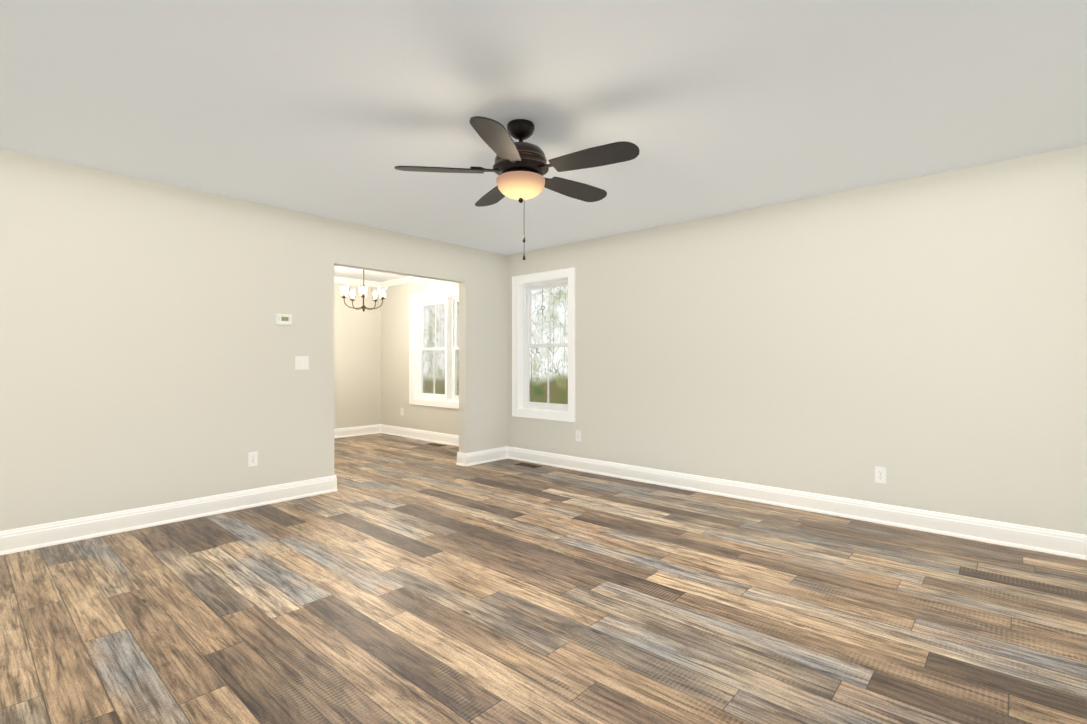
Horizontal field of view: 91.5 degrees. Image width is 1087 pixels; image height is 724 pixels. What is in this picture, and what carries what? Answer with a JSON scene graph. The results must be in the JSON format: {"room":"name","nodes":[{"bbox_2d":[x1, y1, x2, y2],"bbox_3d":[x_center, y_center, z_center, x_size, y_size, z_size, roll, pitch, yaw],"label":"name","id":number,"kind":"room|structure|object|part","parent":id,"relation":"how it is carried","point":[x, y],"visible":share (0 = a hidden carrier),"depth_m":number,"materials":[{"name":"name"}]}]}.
{"room":"empty living room","nodes":[
{"label":"empty living room","id":0,"kind":"room"},
{"bbox_2d":[0,150,507,530],"bbox_3d":[-2.177,-0.063,4.509,0.120,2.440,5.800,0,0,42],"label":"wall","id":1,"kind":"structure","parent":0,"point":[150,350],"depth_m":3.85,"materials":[{"name":"paint"}]},
{"bbox_2d":[0,475,337,554],"bbox_3d":[-2.890,1.088,3.621,0.061,0.140,3.101,0,0,42],"label":"baseboard","id":2,"kind":"structure","parent":1,"relation":"attached to","point":[15,540],"depth_m":3.74,"materials":[{"name":"white wood"}]},
{"bbox_2d":[248,451,257,466],"bbox_3d":[-2.330,0.778,4.244,0.010,0.114,0.070,0,0,42],"label":"electrical outlet plate","id":3,"kind":"object","parent":1,"relation":"attached to","point":[252,456],"depth_m":4.24,"materials":[{"name":"white plastic"}]},
{"bbox_2d":[275,313,291,324],"bbox_3d":[-2.163,-0.356,4.416,0.029,0.092,0.132,0,0,42],"label":"thermostat","id":4,"kind":"object","parent":1,"relation":"attached to","point":[283,319],"visible":1,"depth_m":4.40,"materials":[{"name":"white plastic"}]},
{"bbox_2d":[295,356,308,369],"bbox_3d":[-2.067,0.007,4.532,0.018,0.116,0.116,0,0,42],"label":"switch plate","id":5,"kind":"object","parent":1,"relation":"attached to","point":[301,362],"visible":1,"depth_m":4.53,"materials":[{"name":"white plastic"}]},
{"bbox_2d":[456,452,459,464],"bbox_3d":[-0.696,1.085,6.257,0.061,0.140,0.841,0,0,42],"label":"baseboard","id":6,"kind":"structure","parent":1,"relation":"attached to","point":[458,453],"depth_m":5.95,"materials":[{"name":"white wood"}]},
{"bbox_2d":[460,446,507,465],"bbox_3d":[-0.675,1.085,6.098,0.061,0.140,0.631,0,0,42],"label":"baseboard","id":7,"kind":"structure","parent":1,"relation":"attached to","point":[484,456],"depth_m":6.06,"materials":[{"name":"white wood"}]},
{"bbox_2d":[334,282,380,428],"bbox_3d":[-3.620,-0.067,7.643,0.150,2.440,2.750,0,0,42],"label":"wall","id":8,"kind":"structure","parent":0,"point":[357,367],"depth_m":8.30,"materials":[{"name":"paint"}]},
{"bbox_2d":[334,277,378,286],"bbox_3d":[-3.498,-1.249,7.620,0.060,0.075,2.460,0,0,42],"label":"crown molding","id":9,"kind":"structure","parent":8,"relation":"attached to","point":[336,279],"depth_m":8.24,"materials":[{"name":"white wood"}]},
{"bbox_2d":[334,424,379,437],"bbox_3d":[-3.503,1.083,7.641,0.031,0.140,2.520,0,0,42],"label":"baseboard","id":10,"kind":"structure","parent":8,"relation":"attached to","point":[369,429],"depth_m":8.29,"materials":[{"name":"white wood"}]},
{"bbox_2d":[381,279,458,434],"bbox_3d":[-1.524,-0.067,7.715,3.180,2.440,0.150,0,0,42],"label":"wall","id":11,"kind":"structure","parent":0,"point":[394,352],"depth_m":8.22,"materials":[{"name":"paint"}]},
{"bbox_2d":[379,276,426,286],"bbox_3d":[-1.538,-1.249,7.585,3.030,0.075,0.060,0,0,42],"label":"crown molding","id":12,"kind":"structure","parent":11,"relation":"attached to","point":[379,284],"depth_m":8.18,"materials":[{"name":"white wood"}]},
{"bbox_2d":[380,424,458,445],"bbox_3d":[-1.528,1.083,7.599,3.030,0.140,0.031,0,0,42],"label":"baseboard","id":13,"kind":"structure","parent":11,"relation":"attached to","point":[450,439],"depth_m":7.86,"materials":[{"name":"white wood"}]},
{"bbox_2d":[409,288,458,408],"bbox_3d":[-1.336,-0.187,7.527,1.748,1.658,0.170,0,0,42],"label":"dining room window","id":14,"kind":"structure","parent":11,"relation":"in","point":[449,299],"depth_m":7.80,"materials":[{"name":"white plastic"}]},
{"bbox_2d":[0,433,1086,723],"bbox_3d":[-1.330,1.208,3.754,8.750,0.100,5.800,0,0,42],"label":"floor","id":15,"kind":"structure","parent":0,"point":[392,579],"depth_m":2.44,"materials":[{"name":"brown wood"}]},
{"bbox_2d":[427,443,445,446],"bbox_3d":[-1.493,1.151,7.360,0.300,0.006,0.120,0,0,42],"label":"floor vent","id":16,"kind":"object","parent":15,"relation":"in","point":[435,444],"visible":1,"depth_m":7.36,"materials":[{"name":"brown metal"}]},
{"bbox_2d":[515,462,540,467],"bbox_3d":[-0.173,1.152,5.911,0.300,0.006,0.120,0,0,42],"label":"floor vent","id":17,"kind":"object","parent":15,"relation":"in","point":[528,465],"depth_m":5.89,"materials":[{"name":"brown metal"}]},
{"bbox_2d":[0,0,1086,281],"bbox_3d":[-1.330,-1.332,3.751,8.750,0.100,5.800,0,0,42],"label":"ceiling","id":18,"kind":"structure","parent":0,"point":[344,108],"depth_m":2.56,"materials":[{"name":"paint"}]},
{"bbox_2d":[339,270,386,311],"bbox_3d":[-2.295,-0.961,6.710,0.561,0.650,0.570,0,0,42],"label":"chandelier","id":19,"kind":"object","parent":18,"relation":"hanging from","point":[374,294],"visible":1,"depth_m":6.70,"materials":[{"name":"glass"}]},
{"bbox_2d":[395,116,639,259],"bbox_3d":[-0.083,-0.918,2.875,1.266,0.725,1.248,0,0,42],"label":"fan","id":20,"kind":"object","parent":18,"relation":"hanging from","point":[520,168],"visible":1,"depth_m":2.75,"materials":[{"name":"brown metal"}]},
{"bbox_3d":[-0.123,-0.937,2.859,0.264,0.100,0.264,0,0,42],"label":"lamp shade","id":21,"kind":"part","parent":20,"relation":"part of","materials":[{"name":"white glass"}]},
{"bbox_2d":[508,145,1086,534],"bbox_3d":[1.649,-0.063,4.609,5.450,2.440,0.150,0,0,42],"label":"wall","id":22,"kind":"structure","parent":0,"point":[922,340],"depth_m":3.90,"materials":[{"name":"paint"}]},
{"bbox_2d":[512,267,574,421],"bbox_3d":[0.033,-0.185,6.035,0.938,1.658,0.170,0,0,42],"label":"window","id":23,"kind":"structure","parent":22,"relation":"in","point":[523,286],"depth_m":6.15,"materials":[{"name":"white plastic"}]},
{"bbox_2d":[576,430,580,441],"bbox_3d":[0.373,0.789,5.648,0.070,0.114,0.010,0,0,42],"label":"electrical outlet plate","id":24,"kind":"object","parent":22,"relation":"attached to","point":[578,433],"depth_m":5.64,"materials":[{"name":"white plastic"}]},
{"bbox_2d":[508,446,1086,559],"bbox_3d":[1.533,1.087,4.594,5.300,0.140,0.031,0,0,42],"label":"baseboard","id":25,"kind":"structure","parent":22,"relation":"attached to","point":[1044,540],"depth_m":3.95,"materials":[{"name":"white wood"}]},
{"bbox_2d":[875,467,885,483],"bbox_3d":[2.428,0.814,3.811,0.070,0.114,0.010,0,0,42],"label":"electrical outlet plate","id":26,"kind":"object","parent":22,"relation":"attached to","point":[880,474],"depth_m":3.81,"materials":[{"name":"white plastic"}]},
{"label":"outside","id":27,"kind":"structure","parent":0,"visible":0},
{"bbox_2d":[423,286,567,403],"bbox_3d":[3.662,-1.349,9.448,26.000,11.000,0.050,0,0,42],"label":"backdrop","id":28,"kind":"structure","parent":27,"point":[559,389],"depth_m":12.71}
]}

